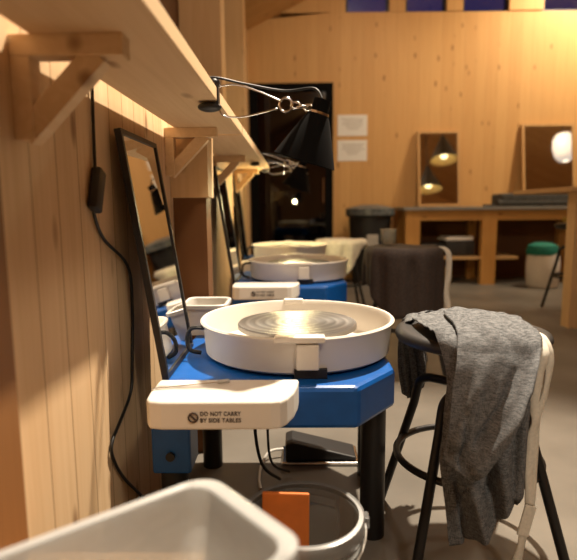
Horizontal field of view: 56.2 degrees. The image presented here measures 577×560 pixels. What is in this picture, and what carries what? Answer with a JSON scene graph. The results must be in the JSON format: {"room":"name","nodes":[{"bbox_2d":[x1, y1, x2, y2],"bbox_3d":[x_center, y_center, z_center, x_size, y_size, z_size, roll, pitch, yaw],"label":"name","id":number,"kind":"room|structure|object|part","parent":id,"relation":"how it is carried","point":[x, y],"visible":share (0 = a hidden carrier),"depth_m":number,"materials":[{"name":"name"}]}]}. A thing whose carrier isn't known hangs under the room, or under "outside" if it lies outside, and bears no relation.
{"room":"art studio","nodes":[
{"label":"art studio","id":0,"kind":"room"},
{"bbox_2d":[0,15,242,539],"bbox_3d":[-0.455,-0.054,2.295,0.120,1.300,4.150,0,8,1],"label":"wall","id":1,"kind":"structure","parent":0,"point":[69,292],"depth_m":1.06,"materials":[{"name":"brown wood"}]},
{"bbox_2d":[87,87,143,497],"bbox_3d":[-0.388,0.126,1.321,0.058,1.198,0.364,1,8,9],"label":"power cord","id":2,"kind":"object","parent":1,"relation":"hanging from","point":[98,176],"visible":0.85,"depth_m":1.14,"materials":[{"name":"black plastic"}]},
{"bbox_2d":[87,167,105,212],"bbox_3d":[-0.401,-0.188,1.129,0.022,0.097,0.069,0,8,1],"label":"switch","id":3,"kind":"object","parent":2,"relation":"attached to","point":[96,188],"depth_m":1.12,"materials":[{"name":"black plastic"}]},
{"bbox_2d":[0,0,241,177],"bbox_3d":[-0.297,-0.342,1.086,0.238,0.193,1.735,0,8,1],"label":"wall shelf","id":4,"kind":"object","parent":1,"relation":"attached to","point":[134,47],"visible":1,"depth_m":0.82,"materials":[{"name":"beige wood"}]},
{"bbox_2d":[198,76,334,170],"bbox_3d":[-0.063,-0.391,1.370,0.359,0.228,0.161,0,8,1],"label":"lamp","id":5,"kind":"object","parent":4,"relation":"attached to","point":[309,141],"visible":0.93,"depth_m":1.33,"materials":[{"name":"black metal"}]},
{"bbox_3d":[-0.058,-0.448,1.348,0.246,0.083,0.022,-1,8,-2],"label":"wire arm","id":6,"kind":"part","parent":5,"relation":"part of","materials":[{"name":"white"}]},
{"bbox_3d":[-0.080,-0.476,1.346,0.333,0.053,0.038,-1,8,-6],"label":"lamp cord","id":7,"kind":"part","parent":5,"relation":"part of","materials":[{"name":"black plastic"}]},
{"bbox_3d":[0.040,-0.369,1.372,0.154,0.181,0.161,0,8,1],"label":"lamp shade","id":8,"kind":"part","parent":5,"relation":"part of","materials":[{"name":"black metal"}]},
{"bbox_2d":[212,126,268,192],"bbox_3d":[-0.271,-0.588,2.907,0.238,0.193,1.890,0,8,1],"label":"wall shelf","id":9,"kind":"object","parent":1,"relation":"attached to","point":[238,150],"visible":0.75,"depth_m":2.73,"materials":[{"name":"beige wood"}]},
{"bbox_2d":[250,152,308,190],"bbox_3d":[-0.062,-0.632,3.154,0.359,0.228,0.161,0,8,1],"label":"lamp","id":10,"kind":"object","parent":9,"relation":"attached to","point":[297,178],"visible":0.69,"depth_m":3.11,"materials":[{"name":"black"}]},
{"bbox_3d":[-0.079,-0.717,3.130,0.333,0.053,0.038,-1,8,-6],"label":"lamp cord","id":11,"kind":"part","parent":10,"relation":"part of","materials":[{"name":"black plastic"}]},
{"bbox_3d":[-0.057,-0.689,3.132,0.246,0.083,0.022,-1,8,-2],"label":"wire arm","id":12,"kind":"part","parent":10,"relation":"part of","materials":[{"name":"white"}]},
{"bbox_3d":[0.041,-0.610,3.156,0.154,0.181,0.161,0,8,1],"label":"lamp shade","id":13,"kind":"part","parent":10,"relation":"part of","materials":[{"name":"black metal"}]},
{"bbox_2d":[261,160,309,192],"bbox_3d":[-0.028,-0.710,3.729,0.359,0.228,0.161,0,8,1],"label":"lamp","id":14,"kind":"object","parent":9,"relation":"attached to","point":[267,161],"visible":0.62,"depth_m":3.70,"materials":[{"name":"black"}]},
{"bbox_3d":[-0.023,-0.767,3.707,0.246,0.083,0.022,-1,8,-2],"label":"wire arm","id":15,"kind":"part","parent":14,"relation":"part of","materials":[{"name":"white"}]},
{"bbox_3d":[0.074,-0.688,3.730,0.154,0.181,0.161,0,8,1],"label":"lamp shade","id":16,"kind":"part","parent":14,"relation":"part of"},
{"bbox_2d":[158,0,178,30],"bbox_3d":[-0.775,-0.883,2.011,0.120,3.025,9.400,0,8,1],"label":"wall","id":17,"kind":"structure","parent":0,"point":[171,7],"depth_m":3.26,"materials":[{"name":"brown wood"}]},
{"bbox_2d":[178,0,225,100],"bbox_3d":[-0.564,-1.754,3.525,0.265,1.741,0.200,0,8,1],"label":"trim","id":18,"kind":"structure","parent":17,"relation":"attached to","point":[201,22],"depth_m":3.45,"materials":[{"name":"beige wood"}]},
{"bbox_2d":[224,0,248,254],"bbox_3d":[-0.531,-1.297,4.999,0.280,3.041,0.200,0,8,1],"label":"trim","id":19,"kind":"structure","parent":17,"relation":"attached to","point":[234,10],"depth_m":4.82,"materials":[{"name":"beige wood"}]},
{"bbox_2d":[245,27,250,254],"bbox_3d":[-0.568,-1.481,6.545,0.160,2.991,0.250,0,8,1],"label":"trim","id":20,"kind":"structure","parent":17,"relation":"attached to","point":[245,27],"depth_m":6.52,"materials":[{"name":"beige wood"}]},
{"bbox_2d":[245,0,304,29],"bbox_3d":[3.105,-3.253,1.659,8.100,2.098,9.650,0,8,1],"label":"ceiling","id":21,"kind":"structure","parent":0,"point":[257,12],"depth_m":6.17,"materials":[{"name":"brown wood"}]},
{"bbox_2d":[189,277,576,559],"bbox_3d":[3.138,0.639,2.160,8.200,0.100,9.800,0,8,1],"label":"floor","id":22,"kind":"structure","parent":0,"point":[239,470],"depth_m":1.87,"materials":[{"name":"grey concrete"}]},
{"bbox_2d":[0,182,28,550],"bbox_3d":[-0.405,0.243,0.692,0.025,1.140,0.195,0,8,1],"label":"wooden post","id":23,"kind":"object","parent":22,"relation":"on","point":[13,514],"depth_m":0.76,"materials":[{"name":"brown wood"}]},
{"bbox_2d":[173,198,212,451],"bbox_3d":[-0.340,0.170,1.996,0.115,0.935,0.100,0,8,1],"label":"trim","id":24,"kind":"structure","parent":22,"relation":"on","point":[192,216],"depth_m":1.91,"materials":[{"name":"brown wood"}]},
{"bbox_2d":[170,138,213,197],"bbox_3d":[-0.339,-0.401,1.904,0.128,0.220,0.130,0,8,1],"label":"trim","id":25,"kind":"structure","parent":24,"relation":"on","point":[196,180],"depth_m":1.85,"materials":[{"name":"beige wood"}]},
{"bbox_2d":[146,298,394,540],"bbox_3d":[-0.009,0.402,1.528,0.624,0.594,0.819,0,8,1],"label":"wheel","id":26,"kind":"object","parent":22,"relation":"on","point":[288,362],"visible":1,"depth_m":1.32,"materials":[{"name":"blue paint"}]},
{"bbox_2d":[114,128,193,379],"bbox_3d":[-0.342,-0.074,1.428,0.104,0.596,0.320,0,8,1],"label":"leaning mirror","id":27,"kind":"object","parent":26,"relation":"on","point":[138,156],"visible":0.88,"depth_m":1.38,"materials":[{"name":"black mirror"}]},
{"bbox_3d":[-0.281,0.534,1.348,0.068,0.385,0.068,0,8,1],"label":"leg","id":28,"kind":"part","parent":26,"relation":"part of","materials":[{"name":"black metal"}]},
{"bbox_2d":[151,379,228,388],"bbox_3d":[-0.216,0.232,1.199,0.171,0.008,0.008,-3,8,-17],"label":"tool","id":29,"kind":"object","parent":26,"relation":"on","point":[221,380],"visible":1,"depth_m":1.21,"materials":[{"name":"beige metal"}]},
{"bbox_3d":[-0.147,0.228,1.220,0.026,0.008,0.008,-3,8,-17],"label":"handle","id":30,"kind":"part","parent":29,"relation":"part of","materials":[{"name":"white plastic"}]},
{"bbox_2d":[186,297,230,334],"bbox_3d":[-0.274,0.120,1.822,0.151,0.103,0.168,0,8,1],"label":"plastic tub","id":31,"kind":"object","parent":26,"relation":"on","point":[197,307],"visible":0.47,"depth_m":1.75,"materials":[{"name":"white plastic"}]},
{"bbox_3d":[-0.268,0.462,1.883,0.068,0.385,0.068,0,8,1],"label":"leg","id":32,"kind":"part","parent":26,"relation":"part of","materials":[{"name":"black metal"}]},
{"bbox_3d":[-0.072,0.475,1.686,0.037,0.376,0.140,4,9,27],"label":"motor cord","id":33,"kind":"part","parent":26,"relation":"part of","materials":[{"name":"black plastic"}]},
{"bbox_3d":[-0.039,0.470,1.742,0.022,0.380,0.142,4,9,29],"label":"pedal cord","id":34,"kind":"part","parent":26,"relation":"part of","materials":[{"name":"black plastic"}]},
{"bbox_3d":[0.266,0.467,1.810,0.068,0.385,0.068,0,8,1],"label":"leg","id":35,"kind":"part","parent":26,"relation":"part of","materials":[{"name":"black metal"}]},
{"bbox_3d":[0.229,0.513,1.474,0.068,0.385,0.068,0,8,1],"label":"leg","id":36,"kind":"part","parent":26,"relation":"part of","materials":[{"name":"black metal"}]},
{"bbox_2d":[240,241,327,271],"bbox_3d":[-0.025,0.056,3.924,0.624,0.638,0.819,0,8,1],"label":"wheel","id":37,"kind":"object","parent":22,"relation":"on","point":[286,247],"visible":0.18,"depth_m":3.77,"materials":[{"name":"white plastic"}]},
{"bbox_2d":[232,174,247,260],"bbox_3d":[-0.343,-0.438,3.841,0.076,0.599,0.320,0,8,1],"label":"leaning mirror","id":38,"kind":"object","parent":37,"relation":"on","point":[237,196],"visible":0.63,"depth_m":3.78,"materials":[{"name":"black plastic"}]},
{"bbox_2d":[236,181,246,259],"bbox_3d":[-0.344,-0.438,3.841,0.009,0.576,0.296,-6,8,2],"label":"mirror glass","id":39,"kind":"object","parent":38,"relation":"attached to","point":[239,211],"depth_m":3.81,"materials":[{"name":"white"}]},
{"bbox_2d":[230,253,348,305],"bbox_3d":[0.021,0.194,2.953,0.624,0.624,0.819,0,8,1],"label":"wheel","id":40,"kind":"object","parent":22,"relation":"on","point":[293,275],"visible":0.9,"depth_m":2.73,"materials":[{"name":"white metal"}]},
{"bbox_2d":[213,166,241,284],"bbox_3d":[-0.321,-0.292,2.872,0.104,0.596,0.320,0,8,1],"label":"leaning mirror","id":41,"kind":"object","parent":40,"relation":"on","point":[222,193],"visible":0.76,"depth_m":2.81,"materials":[{"name":"black plastic"}]},
{"bbox_2d":[258,430,356,490],"bbox_3d":[0.073,0.613,1.870,0.350,0.082,0.306,0,8,1],"label":"foot pedal","id":42,"kind":"object","parent":22,"relation":"on","point":[300,449],"visible":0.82,"depth_m":1.90,"materials":[{"name":"black plastic"}]},
{"bbox_3d":[0.113,0.636,1.956,0.273,0.014,0.140,0,8,1],"label":"plate","id":43,"kind":"part","parent":42,"relation":"part of","materials":[{"name":"silver metal"}]},
{"bbox_2d":[248,481,369,559],"bbox_3d":[0.032,0.619,1.163,0.260,0.259,0.260,-8,11,-44],"label":"bucket","id":44,"kind":"object","parent":22,"relation":"on","point":[353,526],"visible":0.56,"depth_m":1.19,"materials":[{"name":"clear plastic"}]},
{"bbox_2d":[262,491,308,559],"bbox_3d":[-0.006,0.605,1.202,0.105,0.262,0.048,0,8,5],"label":"board","id":45,"kind":"object","parent":44,"relation":"in","point":[289,509],"visible":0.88,"depth_m":1.20,"materials":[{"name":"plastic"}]},
{"bbox_3d":[0.031,0.571,1.106,0.272,0.082,0.089,0,8,1],"label":"bail handle","id":46,"kind":"part","parent":44,"relation":"part of","materials":[{"name":"white plastic"}]},
{"bbox_2d":[344,262,365,304],"bbox_3d":[0.452,-0.031,4.652,0.403,0.602,0.403,-1,8,-2],"label":"stool","id":47,"kind":"object","parent":22,"relation":"on","point":[354,280],"visible":0.16,"depth_m":4.53,"materials":[{"name":"black metal"}]},
{"bbox_2d":[315,238,367,274],"bbox_3d":[0.450,-0.195,4.628,0.465,0.312,0.460,0,8,1],"label":"towel","id":48,"kind":"object","parent":47,"relation":"on","point":[350,248],"visible":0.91,"depth_m":4.42,"materials":[{"name":"white fabric"}]},
{"bbox_3d":[0.552,0.028,4.768,0.025,0.453,0.268,7,10,42],"label":"leg","id":49,"kind":"part","parent":47,"relation":"part of","materials":[{"name":"black metal"}]},
{"bbox_3d":[0.560,0.056,4.563,0.268,0.453,0.025,7,10,42],"label":"leg","id":50,"kind":"part","parent":47,"relation":"part of","materials":[{"name":"black metal"}]},
{"bbox_2d":[346,205,394,282],"bbox_3d":[0.962,-0.431,6.407,0.570,0.919,0.570,0,8,1],"label":"trash can","id":51,"kind":"object","parent":22,"relation":"on","point":[366,222],"visible":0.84,"depth_m":6.17,"materials":[{"name":"black plastic"}]},
{"bbox_3d":[0.958,-0.453,6.160,0.130,0.130,0.024,0,8,1],"label":"plate","id":52,"kind":"part","parent":51,"relation":"part of","materials":[{"name":"grey paper"}]},
{"bbox_2d":[362,244,451,375],"bbox_3d":[0.615,0.158,2.902,0.456,0.694,0.446,-1,8,-2],"label":"apron","id":53,"kind":"object","parent":22,"relation":"on","point":[374,303],"depth_m":2.71,"materials":[{"name":"black fabric"}]},
{"bbox_3d":[0.614,0.046,2.887,0.435,0.467,0.424,0,8,1],"label":"apron","id":54,"kind":"part","parent":53,"relation":"part of","materials":[{"name":"brown fabric"}]},
{"bbox_3d":[0.719,0.264,2.813,0.268,0.505,0.025,7,10,42],"label":"leg","id":55,"kind":"part","parent":53,"relation":"part of","materials":[{"name":"black metal"}]},
{"bbox_2d":[385,320,569,559],"bbox_3d":[0.480,0.413,1.452,0.403,0.579,0.403,-1,8,-2],"label":"stool","id":56,"kind":"object","parent":22,"relation":"on","point":[413,334],"visible":0.29,"depth_m":1.32,"materials":[{"name":"black plastic"}]},
{"bbox_3d":[0.374,0.472,1.560,0.268,0.435,0.025,7,10,42],"label":"leg","id":57,"kind":"part","parent":56,"relation":"part of","materials":[{"name":"black metal"}]},
{"bbox_3d":[0.382,0.500,1.355,0.025,0.435,0.268,7,10,42],"label":"leg","id":58,"kind":"part","parent":56,"relation":"part of","materials":[{"name":"black metal"}]},
{"bbox_3d":[0.478,0.144,1.415,0.392,0.036,0.392,0,8,1],"label":"seat","id":59,"kind":"part","parent":56,"relation":"part of","materials":[{"name":"black plastic"}]},
{"bbox_2d":[398,306,553,559],"bbox_3d":[0.466,0.390,1.395,0.296,0.622,0.592,0,8,1],"label":"apron","id":60,"kind":"object","parent":56,"relation":"on","point":[496,363],"visible":0.99,"depth_m":1.21,"materials":[{"name":"grey fabric"}]},
{"bbox_3d":[0.588,0.497,1.363,0.268,0.435,0.025,7,10,42],"label":"leg","id":61,"kind":"part","parent":56,"relation":"part of","materials":[{"name":"black metal"}]},
{"bbox_2d":[393,206,567,284],"bbox_3d":[3.297,-0.431,6.393,4.000,0.885,0.640,0,8,1],"label":"workbench","id":62,"kind":"object","parent":22,"relation":"on","point":[502,235],"visible":0.7,"depth_m":6.60,"materials":[{"name":"brown wood"}]},
{"bbox_3d":[1.386,-0.437,6.687,0.100,0.850,0.090,0,8,1],"label":"leg","id":63,"kind":"part","parent":62,"relation":"part of","materials":[{"name":"brown wood"}]},
{"bbox_3d":[1.412,-0.371,6.196,0.165,0.850,0.100,0,8,1],"label":"leg","id":64,"kind":"part","parent":62,"relation":"part of","materials":[{"name":"brown wood"}]},
{"bbox_2d":[420,242,443,253],"bbox_3d":[1.678,-0.367,6.410,0.240,0.139,0.350,0,8,1],"label":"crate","id":65,"kind":"object","parent":62,"relation":"on","point":[421,243],"visible":0.34,"depth_m":6.34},
{"bbox_2d":[417,131,460,206],"bbox_3d":[1.823,-1.350,6.556,0.510,0.913,0.186,0,8,1],"label":"framed mirror","id":66,"kind":"object","parent":62,"relation":"on","point":[438,152],"visible":1,"depth_m":6.55,"materials":[{"name":"brown mirror"}]},
{"bbox_3d":[1.841,-0.736,6.125,0.700,0.115,0.050,0,8,1],"label":"rail","id":67,"kind":"part","parent":62,"relation":"part of","materials":[{"name":"brown wood"}]},
{"bbox_2d":[438,239,474,255],"bbox_3d":[1.987,-0.389,6.402,0.340,0.179,0.350,0,8,1],"label":"box","id":68,"kind":"object","parent":62,"relation":"on","point":[457,247],"visible":0.67,"depth_m":6.23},
{"bbox_2d":[438,235,472,240],"bbox_3d":[1.961,-0.494,6.344,0.330,0.040,0.260,-1,8,-7],"label":"paper stack","id":69,"kind":"object","parent":68,"relation":"on","point":[463,237],"visible":1,"depth_m":6.23,"materials":[{"name":"white paper"}]},
{"bbox_2d":[444,255,480,259],"bbox_3d":[1.849,-0.288,6.449,0.700,0.030,0.570,0,8,1],"label":"shelf","id":70,"kind":"object","parent":62,"relation":"attached to","point":[478,257],"depth_m":6.17,"materials":[{"name":"brown wood"}]},
{"bbox_3d":[2.251,-0.443,6.674,0.100,0.850,0.090,0,8,1],"label":"leg","id":71,"kind":"part","parent":62,"relation":"part of","materials":[{"name":"brown wood"}]},
{"bbox_3d":[2.277,-0.377,6.183,0.165,0.850,0.100,0,8,1],"label":"leg","id":72,"kind":"part","parent":62,"relation":"part of","materials":[{"name":"brown wood"}]},
{"bbox_3d":[2.967,-0.458,6.705,3.070,0.820,0.017,0,8,1],"label":"panel","id":73,"kind":"part","parent":62,"relation":"part of","materials":[{"name":"brown wood"}]},
{"bbox_2d":[483,204,495,206],"bbox_3d":[2.280,-0.847,6.134,0.120,0.024,0.090,0,8,1],"label":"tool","id":74,"kind":"object","parent":62,"relation":"on","point":[484,205],"visible":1,"depth_m":6.09,"materials":[{"name":"brown wood"}]},
{"bbox_2d":[496,252,517,258],"bbox_3d":[2.494,-0.292,6.438,0.260,0.030,0.570,0,8,1],"label":"shelf","id":75,"kind":"object","parent":62,"relation":"attached to","point":[499,255],"depth_m":6.16,"materials":[{"name":"brown wood"}]},
{"bbox_2d":[491,193,567,205],"bbox_3d":[3.086,-0.926,6.214,1.450,0.144,0.348,0,8,1],"label":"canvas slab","id":76,"kind":"object","parent":62,"relation":"on","point":[505,199],"visible":0.86,"depth_m":6.05,"materials":[{"name":"grey fabric"}]},
{"bbox_3d":[2.823,-0.742,6.110,0.935,0.115,0.050,0,8,1],"label":"rail","id":77,"kind":"part","parent":62,"relation":"part of","materials":[{"name":"brown wood"}]},
{"bbox_2d":[521,123,575,189],"bbox_3d":[3.138,-1.392,6.522,0.630,0.983,0.189,0,8,1],"label":"framed mirror","id":78,"kind":"object","parent":62,"relation":"on","point":[547,150],"visible":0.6,"depth_m":6.52,"materials":[{"name":"brown mirror"}]},
{"bbox_3d":[3.351,-0.450,6.657,0.100,0.850,0.090,0,8,1],"label":"leg","id":79,"kind":"part","parent":62,"relation":"part of","materials":[{"name":"brown wood"}]},
{"bbox_2d":[525,242,559,288],"bbox_3d":[2.799,-0.171,5.951,0.355,0.494,0.350,0,8,1],"label":"bucket","id":80,"kind":"object","parent":22,"relation":"on","point":[541,256],"visible":0.94,"depth_m":5.82,"materials":[{"name":"white plastic"},{"name":"teal plastic"}]},
{"bbox_2d":[513,186,576,328],"bbox_3d":[2.782,-0.221,4.350,1.570,1.025,1.040,0,8,1],"label":"work table","id":81,"kind":"object","parent":22,"relation":"on","point":[569,292],"visible":1,"depth_m":3.94,"materials":[{"name":"brown wood"}]},
{"bbox_3d":[2.106,-0.143,3.946,0.120,0.990,0.120,0,8,1],"label":"leg","id":82,"kind":"part","parent":81,"relation":"part of","materials":[{"name":"brown wood"}]},
{"bbox_2d":[540,223,566,306],"bbox_3d":[2.430,-0.104,4.542,0.403,0.741,0.403,-1,8,-2],"label":"stool","id":83,"kind":"object","parent":22,"relation":"on","point":[557,225],"visible":0.47,"depth_m":4.64,"materials":[{"name":"black metal"}]},
{"bbox_3d":[2.324,-0.025,4.653,0.268,0.557,0.025,7,10,42],"label":"leg","id":84,"kind":"part","parent":83,"relation":"part of","materials":[{"name":"black metal"}]},
{"bbox_3d":[2.427,-0.448,4.496,0.392,0.046,0.392,0,8,1],"label":"seat","id":85,"kind":"part","parent":83,"relation":"part of","materials":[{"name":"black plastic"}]},
{"bbox_3d":[-0.195,0.641,0.525,0.390,0.392,0.622,0,8,1],"label":"bench","id":86,"kind":"object","parent":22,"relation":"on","visible":0},
{"bbox_2d":[0,479,297,559],"bbox_3d":[-0.179,0.364,0.560,0.359,0.147,0.212,-7,10,-39],"label":"plastic bin","id":87,"kind":"object","parent":86,"relation":"on","point":[201,519],"visible":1,"depth_m":0.66,"materials":[{"name":"opaque light grey-white plastic"}]},
{"bbox_2d":[380,228,396,243],"bbox_3d":[0.544,-0.239,2.937,0.090,0.079,0.090,0,8,1],"label":"jar","id":88,"kind":"object","parent":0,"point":[381,230],"visible":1,"depth_m":2.92,"materials":[{"name":"grey ceramic"}]},
{"bbox_2d":[247,0,576,277],"bbox_3d":[3.186,-2.491,6.560,8.000,4.924,0.160,0,8,1],"label":"wall","id":89,"kind":"structure","parent":0,"point":[480,75],"depth_m":6.51,"materials":[{"name":"brown wood"}]},
{"bbox_2d":[249,82,332,254],"bbox_3d":[0.039,-1.203,6.713,1.025,2.385,0.172,0,8,1],"label":"door","id":90,"kind":"structure","parent":89,"relation":"in","point":[280,212],"depth_m":6.73,"materials":[{"name":"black glass"}]},
{"bbox_3d":[0.426,-1.107,6.664,0.024,0.300,0.060,0,8,1],"label":"handle","id":91,"kind":"part","parent":90,"relation":"part of","materials":[{"name":"brown metal"}]},
{"bbox_2d":[338,115,366,135],"bbox_3d":[0.780,-1.887,6.594,0.360,0.250,0.006,0,8,1],"label":"paper notice","id":92,"kind":"object","parent":89,"relation":"attached to","point":[348,125],"visible":1,"depth_m":6.59,"materials":[{"name":"white paper"}]},
{"bbox_2d":[338,140,366,160],"bbox_3d":[0.783,-1.590,6.634,0.360,0.250,0.006,0,8,1],"label":"paper notice","id":93,"kind":"object","parent":89,"relation":"attached to","point":[348,150],"visible":1,"depth_m":6.63,"materials":[{"name":"white paper"}]},
{"bbox_2d":[346,0,388,11],"bbox_3d":[0.939,-3.323,6.490,0.520,0.250,0.060,0,8,1],"label":"window","id":94,"kind":"structure","parent":89,"relation":"in","point":[386,1],"depth_m":6.47,"materials":[{"name":"blue glass"}]},
{"bbox_2d":[405,0,445,11],"bbox_3d":[1.634,-3.342,6.477,0.490,0.280,0.060,0,8,1],"label":"window","id":95,"kind":"structure","parent":89,"relation":"in","point":[443,1],"depth_m":6.46,"materials":[{"name":"blue glass"}]},
{"bbox_2d":[462,0,507,11],"bbox_3d":[2.344,-3.347,6.466,0.550,0.280,0.060,0,8,1],"label":"window","id":96,"kind":"structure","parent":89,"relation":"in","point":[505,1],"depth_m":6.45,"materials":[{"name":"blue glass"}]},
{"bbox_2d":[542,0,576,10],"bbox_3d":[3.269,-3.353,6.452,0.500,0.280,0.060,0,8,1],"label":"window","id":97,"kind":"structure","parent":89,"relation":"in","point":[544,0],"depth_m":6.44,"materials":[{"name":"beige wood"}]}
]}

